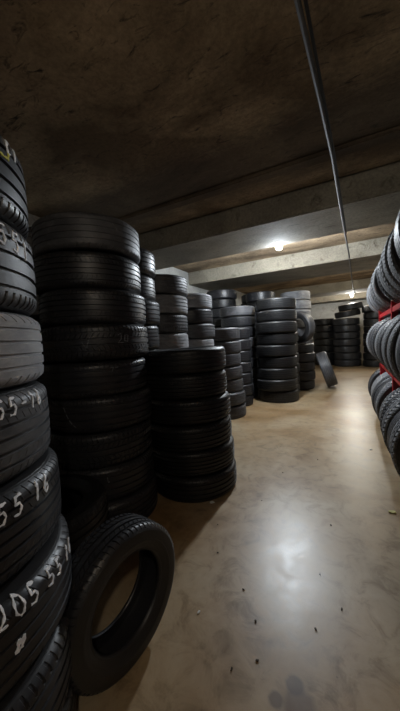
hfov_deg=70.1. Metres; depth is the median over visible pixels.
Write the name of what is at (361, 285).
ceiling beam
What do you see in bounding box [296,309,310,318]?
tyre
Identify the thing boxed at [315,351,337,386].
tyre
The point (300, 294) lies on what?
tyre
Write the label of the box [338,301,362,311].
tyre
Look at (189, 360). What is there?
tyre
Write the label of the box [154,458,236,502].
tyre
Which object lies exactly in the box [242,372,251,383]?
tyre
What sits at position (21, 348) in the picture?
tyre
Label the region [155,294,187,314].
tyre
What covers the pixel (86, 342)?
tyre
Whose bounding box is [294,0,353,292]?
conduit
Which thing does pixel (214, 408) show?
tyre
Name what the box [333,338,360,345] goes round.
tyre
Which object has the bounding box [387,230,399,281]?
tyre
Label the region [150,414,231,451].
tyre
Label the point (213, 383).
tyre
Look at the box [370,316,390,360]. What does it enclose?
tyre
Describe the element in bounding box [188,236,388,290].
ceiling beam
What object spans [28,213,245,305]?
wall
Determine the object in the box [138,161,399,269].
ceiling beam
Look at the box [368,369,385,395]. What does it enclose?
tyre
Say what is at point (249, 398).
tyre
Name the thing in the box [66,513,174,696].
tyre
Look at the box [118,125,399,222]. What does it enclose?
ceiling beam
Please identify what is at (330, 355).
tyre
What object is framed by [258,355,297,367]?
tyre
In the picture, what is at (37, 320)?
tyre
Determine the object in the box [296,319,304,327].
tyre
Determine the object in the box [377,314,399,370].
tyre
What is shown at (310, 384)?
tyre
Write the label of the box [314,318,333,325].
tyre
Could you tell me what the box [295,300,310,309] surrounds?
tyre
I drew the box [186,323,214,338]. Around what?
tyre
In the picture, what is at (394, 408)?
tyre
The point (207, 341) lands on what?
tyre
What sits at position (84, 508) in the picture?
tyre
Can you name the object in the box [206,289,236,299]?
tyre
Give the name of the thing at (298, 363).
tyre
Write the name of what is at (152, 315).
tyre
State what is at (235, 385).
tyre
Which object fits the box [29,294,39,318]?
tyre
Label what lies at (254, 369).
tyre
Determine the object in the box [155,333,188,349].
tyre
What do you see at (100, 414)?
tyre
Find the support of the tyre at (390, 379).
on the rack
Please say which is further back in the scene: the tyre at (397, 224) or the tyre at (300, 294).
the tyre at (300, 294)
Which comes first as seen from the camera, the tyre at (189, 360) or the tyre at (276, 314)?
the tyre at (189, 360)
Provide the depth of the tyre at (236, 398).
3.85 m
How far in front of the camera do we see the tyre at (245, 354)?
4.50 m
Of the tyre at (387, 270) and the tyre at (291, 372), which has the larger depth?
the tyre at (291, 372)
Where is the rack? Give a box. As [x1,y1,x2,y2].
[379,300,399,391]
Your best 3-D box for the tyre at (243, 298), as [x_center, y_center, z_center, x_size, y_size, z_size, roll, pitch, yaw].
[1.353,-1.409,7.091,0.646,0.199,0.646,-4,3,-22]
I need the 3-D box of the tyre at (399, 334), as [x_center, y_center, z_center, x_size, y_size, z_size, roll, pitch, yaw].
[1.281,-0.009,1.335,0.596,0.596,0.193,-1,3,29]
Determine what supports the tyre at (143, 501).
on the floor
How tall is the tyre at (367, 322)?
0.215 m
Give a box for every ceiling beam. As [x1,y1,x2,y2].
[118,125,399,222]
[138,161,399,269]
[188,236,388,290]
[273,278,370,297]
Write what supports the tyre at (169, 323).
on the tyre at (168, 340)
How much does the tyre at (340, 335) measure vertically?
0.227 m
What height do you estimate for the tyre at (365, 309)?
0.212 m
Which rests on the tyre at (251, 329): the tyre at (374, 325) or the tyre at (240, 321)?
the tyre at (240, 321)
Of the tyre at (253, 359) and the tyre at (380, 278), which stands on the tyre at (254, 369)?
the tyre at (253, 359)
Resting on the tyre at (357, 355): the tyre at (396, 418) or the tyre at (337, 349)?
the tyre at (337, 349)
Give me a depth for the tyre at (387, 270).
1.84 m
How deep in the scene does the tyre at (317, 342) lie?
9.81 m
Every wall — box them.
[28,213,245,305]
[310,299,367,360]
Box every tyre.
[0,135,27,239]
[0,220,36,316]
[0,312,43,388]
[0,380,49,484]
[0,446,60,585]
[0,514,71,699]
[0,607,71,710]
[26,226,33,256]
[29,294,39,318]
[31,212,139,264]
[33,251,140,295]
[34,319,44,328]
[38,356,146,399]
[39,288,145,327]
[40,324,148,362]
[48,385,151,432]
[49,417,151,469]
[59,444,153,500]
[60,474,107,555]
[61,685,76,710]
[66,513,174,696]
[107,472,157,519]
[138,247,155,278]
[140,274,155,300]
[142,346,225,374]
[143,325,158,348]
[145,300,159,325]
[146,369,226,399]
[149,391,229,424]
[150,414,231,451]
[151,435,234,476]
[153,274,187,296]
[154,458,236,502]
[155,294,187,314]
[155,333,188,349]
[156,314,187,333]
[185,293,211,309]
[185,308,212,323]
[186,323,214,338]
[188,338,213,346]
[202,327,239,341]
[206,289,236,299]
[211,308,220,317]
[212,299,235,308]
[212,318,220,326]
[214,340,240,353]
[219,305,254,318]
[221,316,254,327]
[223,365,242,379]
[225,353,240,366]
[226,377,243,392]
[229,339,250,350]
[229,389,245,405]
[229,402,245,419]
[238,327,255,336]
[239,328,249,338]
[240,350,250,361]
[240,361,251,372]
[241,295,245,302]
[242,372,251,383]
[243,382,253,394]
[245,394,252,405]
[246,291,274,303]
[247,302,255,310]
[249,337,256,346]
[250,347,255,356]
[250,357,256,367]
[251,367,256,377]
[252,377,256,386]
[256,297,295,311]
[256,309,295,322]
[256,321,296,333]
[256,344,296,356]
[257,332,296,344]
[257,378,296,391]
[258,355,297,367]
[258,366,296,379]
[259,388,298,402]
[280,290,309,299]
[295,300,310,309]
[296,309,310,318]
[296,311,314,342]
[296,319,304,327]
[296,328,304,335]
[296,362,299,372]
[297,343,313,352]
[299,352,314,361]
[299,361,314,371]
[299,370,315,380]
[299,380,314,389]
[313,332,333,338]
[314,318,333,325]
[314,338,334,345]
[314,345,333,351]
[314,352,334,358]
[315,325,333,332]
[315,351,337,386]
[315,358,334,364]
[332,317,359,325]
[333,325,359,332]
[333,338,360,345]
[334,332,359,338]
[334,345,359,352]
[334,352,361,359]
[334,359,361,366]
[335,308,360,318]
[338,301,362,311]
[362,305,373,312]
[363,312,386,319]
[363,318,384,325]
[363,326,371,332]
[363,353,375,359]
[363,359,379,366]
[366,285,390,316]
[366,322,378,354]
[368,286,384,312]
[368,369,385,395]
[370,265,399,311]
[370,287,399,312]
[370,290,399,313]
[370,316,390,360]
[371,314,398,364]
[371,372,387,389]
[371,374,388,400]
[372,266,390,307]
[372,375,391,414]
[374,319,390,360]
[374,378,391,413]
[375,381,391,420]
[377,261,399,302]
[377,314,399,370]
[378,269,399,300]
[379,248,399,296]
[379,388,399,418]
[380,393,399,435]
[382,227,399,290]
[382,316,399,381]
[382,399,399,452]
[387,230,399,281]
[387,321,399,379]
[387,411,399,450]
[389,420,399,475]
[394,210,399,257]
[395,334,399,369]
[397,338,399,371]
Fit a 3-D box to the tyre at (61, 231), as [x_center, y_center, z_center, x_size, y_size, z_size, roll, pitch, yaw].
[-0.698,-0.676,1.794,0.624,0.204,0.624,-2,3,24]
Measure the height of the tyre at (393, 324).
0.592 m
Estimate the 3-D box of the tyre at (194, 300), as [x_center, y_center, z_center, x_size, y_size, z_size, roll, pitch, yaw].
[-0.151,-0.669,3.677,0.612,0.186,0.612,0,4,45]
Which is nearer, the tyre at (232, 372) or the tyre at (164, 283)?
the tyre at (164, 283)
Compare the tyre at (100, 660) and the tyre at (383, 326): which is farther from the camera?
the tyre at (383, 326)
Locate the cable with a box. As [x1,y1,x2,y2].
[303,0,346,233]
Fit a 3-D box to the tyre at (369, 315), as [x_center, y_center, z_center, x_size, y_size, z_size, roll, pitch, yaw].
[5.502,-1.252,8.900,0.702,0.210,0.702,-2,3,18]
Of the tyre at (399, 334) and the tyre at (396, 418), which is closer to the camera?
the tyre at (399, 334)
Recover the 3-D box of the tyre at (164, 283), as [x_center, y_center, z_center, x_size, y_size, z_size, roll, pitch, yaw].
[-0.451,-0.718,3.083,0.632,0.196,0.632,-2,3,18]
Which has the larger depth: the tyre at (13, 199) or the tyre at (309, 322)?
the tyre at (309, 322)
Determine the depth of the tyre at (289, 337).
4.59 m
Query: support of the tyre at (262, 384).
on the tyre at (293, 395)
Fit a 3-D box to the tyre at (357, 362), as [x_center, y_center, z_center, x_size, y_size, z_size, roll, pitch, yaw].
[4.898,0.227,9.460,0.812,0.227,0.812,-5,4,-35]
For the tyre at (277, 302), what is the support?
on the tyre at (276, 314)
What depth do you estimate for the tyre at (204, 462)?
1.92 m
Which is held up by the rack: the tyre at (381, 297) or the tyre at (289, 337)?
the tyre at (381, 297)
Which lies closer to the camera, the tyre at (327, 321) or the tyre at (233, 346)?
the tyre at (233, 346)
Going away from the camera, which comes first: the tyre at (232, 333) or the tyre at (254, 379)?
the tyre at (232, 333)
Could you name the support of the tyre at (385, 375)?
on the rack
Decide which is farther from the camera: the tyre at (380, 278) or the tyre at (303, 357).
the tyre at (303, 357)
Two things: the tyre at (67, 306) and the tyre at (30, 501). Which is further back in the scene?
the tyre at (67, 306)
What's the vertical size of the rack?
1.700 m
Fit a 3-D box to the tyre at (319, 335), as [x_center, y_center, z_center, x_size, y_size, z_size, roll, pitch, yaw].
[4.399,-0.712,10.110,0.717,0.233,0.717,-4,3,-16]
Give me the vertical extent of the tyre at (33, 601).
0.193 m
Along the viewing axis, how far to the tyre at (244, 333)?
4.47 m
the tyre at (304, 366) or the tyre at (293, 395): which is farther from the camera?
the tyre at (304, 366)
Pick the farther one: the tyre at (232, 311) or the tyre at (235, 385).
the tyre at (232, 311)
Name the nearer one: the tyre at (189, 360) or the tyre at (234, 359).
the tyre at (189, 360)
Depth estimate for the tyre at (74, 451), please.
1.58 m
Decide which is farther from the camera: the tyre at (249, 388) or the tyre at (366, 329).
the tyre at (366, 329)
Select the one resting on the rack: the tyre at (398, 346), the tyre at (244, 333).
the tyre at (398, 346)
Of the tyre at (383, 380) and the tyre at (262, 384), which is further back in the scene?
the tyre at (262, 384)
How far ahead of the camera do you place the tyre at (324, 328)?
9.76 m
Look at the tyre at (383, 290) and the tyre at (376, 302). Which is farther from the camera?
the tyre at (376, 302)
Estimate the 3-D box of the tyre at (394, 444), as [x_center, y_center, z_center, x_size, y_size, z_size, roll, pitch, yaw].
[1.466,0.583,1.656,0.601,0.602,0.189,-2,3,27]
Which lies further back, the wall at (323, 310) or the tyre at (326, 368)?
the wall at (323, 310)
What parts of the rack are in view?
upright post, upright post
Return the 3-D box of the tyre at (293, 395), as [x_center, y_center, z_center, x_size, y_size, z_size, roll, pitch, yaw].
[1.367,0.663,4.933,0.663,0.192,0.663,-5,4,-38]
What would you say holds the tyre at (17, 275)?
on the tyre at (21, 348)
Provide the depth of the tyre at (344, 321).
9.05 m
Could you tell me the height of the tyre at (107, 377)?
0.205 m
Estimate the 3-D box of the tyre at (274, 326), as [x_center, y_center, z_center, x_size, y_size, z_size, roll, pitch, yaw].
[1.296,-0.472,4.849,0.672,0.193,0.672,-2,3,16]
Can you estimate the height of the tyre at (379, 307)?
0.585 m
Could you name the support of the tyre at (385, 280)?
on the rack
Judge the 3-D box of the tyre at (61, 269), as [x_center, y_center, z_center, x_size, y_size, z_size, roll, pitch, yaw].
[-0.700,-0.476,1.806,0.634,0.205,0.634,-5,4,-34]
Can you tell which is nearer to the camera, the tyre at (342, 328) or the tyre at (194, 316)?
the tyre at (194, 316)
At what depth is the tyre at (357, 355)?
9.11 m
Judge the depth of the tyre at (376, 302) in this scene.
3.06 m
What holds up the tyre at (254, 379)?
on the tyre
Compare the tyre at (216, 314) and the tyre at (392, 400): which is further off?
the tyre at (216, 314)
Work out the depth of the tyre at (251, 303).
6.01 m
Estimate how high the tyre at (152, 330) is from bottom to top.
0.206 m
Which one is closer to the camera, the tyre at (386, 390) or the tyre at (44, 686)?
the tyre at (44, 686)
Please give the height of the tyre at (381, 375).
0.578 m
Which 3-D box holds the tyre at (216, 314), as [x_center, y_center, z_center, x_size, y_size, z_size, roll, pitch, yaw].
[0.456,-0.900,6.185,0.646,0.196,0.646,-3,3,-1]
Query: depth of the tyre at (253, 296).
5.95 m
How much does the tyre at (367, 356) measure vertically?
0.215 m
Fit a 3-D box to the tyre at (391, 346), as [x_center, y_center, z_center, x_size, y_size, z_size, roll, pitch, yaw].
[1.424,-0.028,1.632,0.588,0.588,0.191,-1,3,28]
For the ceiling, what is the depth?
1.75 m
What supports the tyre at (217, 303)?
on the tyre at (216, 314)
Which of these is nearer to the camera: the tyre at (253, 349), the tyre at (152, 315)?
the tyre at (152, 315)
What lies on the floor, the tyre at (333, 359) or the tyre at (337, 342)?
the tyre at (333, 359)
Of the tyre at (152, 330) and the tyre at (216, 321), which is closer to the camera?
the tyre at (152, 330)
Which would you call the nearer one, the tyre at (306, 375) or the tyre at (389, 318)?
the tyre at (389, 318)
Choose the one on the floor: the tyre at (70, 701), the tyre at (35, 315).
the tyre at (70, 701)
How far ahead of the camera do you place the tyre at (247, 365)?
4.51 m
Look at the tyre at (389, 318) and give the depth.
2.88 m
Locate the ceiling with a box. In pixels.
[0,0,399,293]
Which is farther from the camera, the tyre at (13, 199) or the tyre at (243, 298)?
the tyre at (243, 298)
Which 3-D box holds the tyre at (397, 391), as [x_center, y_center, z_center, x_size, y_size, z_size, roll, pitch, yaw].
[1.826,0.535,2.345,0.588,0.588,0.206,-1,3,29]
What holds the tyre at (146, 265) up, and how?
on the tyre at (147, 283)
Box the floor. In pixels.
[76,360,399,710]
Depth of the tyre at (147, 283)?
2.38 m
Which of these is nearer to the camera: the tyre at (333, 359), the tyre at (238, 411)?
the tyre at (238, 411)
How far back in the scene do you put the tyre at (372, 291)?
2.88 m
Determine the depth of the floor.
1.27 m
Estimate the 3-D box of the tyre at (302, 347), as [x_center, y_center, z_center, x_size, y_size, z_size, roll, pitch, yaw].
[2.042,-0.156,5.870,0.570,0.186,0.570,0,4,44]
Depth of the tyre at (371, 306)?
3.76 m
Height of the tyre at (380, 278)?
0.591 m
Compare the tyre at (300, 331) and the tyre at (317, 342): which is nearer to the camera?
the tyre at (300, 331)
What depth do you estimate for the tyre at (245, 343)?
4.49 m
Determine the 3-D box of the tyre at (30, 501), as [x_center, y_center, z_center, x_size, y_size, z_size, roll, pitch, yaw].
[-0.722,0.417,0.736,0.650,0.205,0.650,-1,4,40]
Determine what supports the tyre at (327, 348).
on the tyre at (330, 355)
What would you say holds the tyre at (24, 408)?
on the tyre at (30, 501)
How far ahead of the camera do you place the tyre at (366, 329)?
8.85 m
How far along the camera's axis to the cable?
1.35 m
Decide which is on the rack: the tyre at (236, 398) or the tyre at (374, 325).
the tyre at (374, 325)
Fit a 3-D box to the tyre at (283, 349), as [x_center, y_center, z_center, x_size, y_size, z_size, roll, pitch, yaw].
[1.304,-0.094,4.892,0.676,0.192,0.676,0,4,44]
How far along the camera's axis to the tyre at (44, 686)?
0.65 m
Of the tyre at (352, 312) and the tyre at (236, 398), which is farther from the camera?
the tyre at (352, 312)
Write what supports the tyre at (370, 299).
on the rack
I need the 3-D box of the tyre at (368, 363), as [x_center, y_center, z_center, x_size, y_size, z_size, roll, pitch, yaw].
[5.543,0.224,8.973,0.732,0.216,0.732,-6,4,-41]
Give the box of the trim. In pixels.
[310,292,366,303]
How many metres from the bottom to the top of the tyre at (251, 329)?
0.187 m
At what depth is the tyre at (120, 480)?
1.64 m
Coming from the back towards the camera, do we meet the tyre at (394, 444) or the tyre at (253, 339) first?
the tyre at (253, 339)
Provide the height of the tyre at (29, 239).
0.218 m

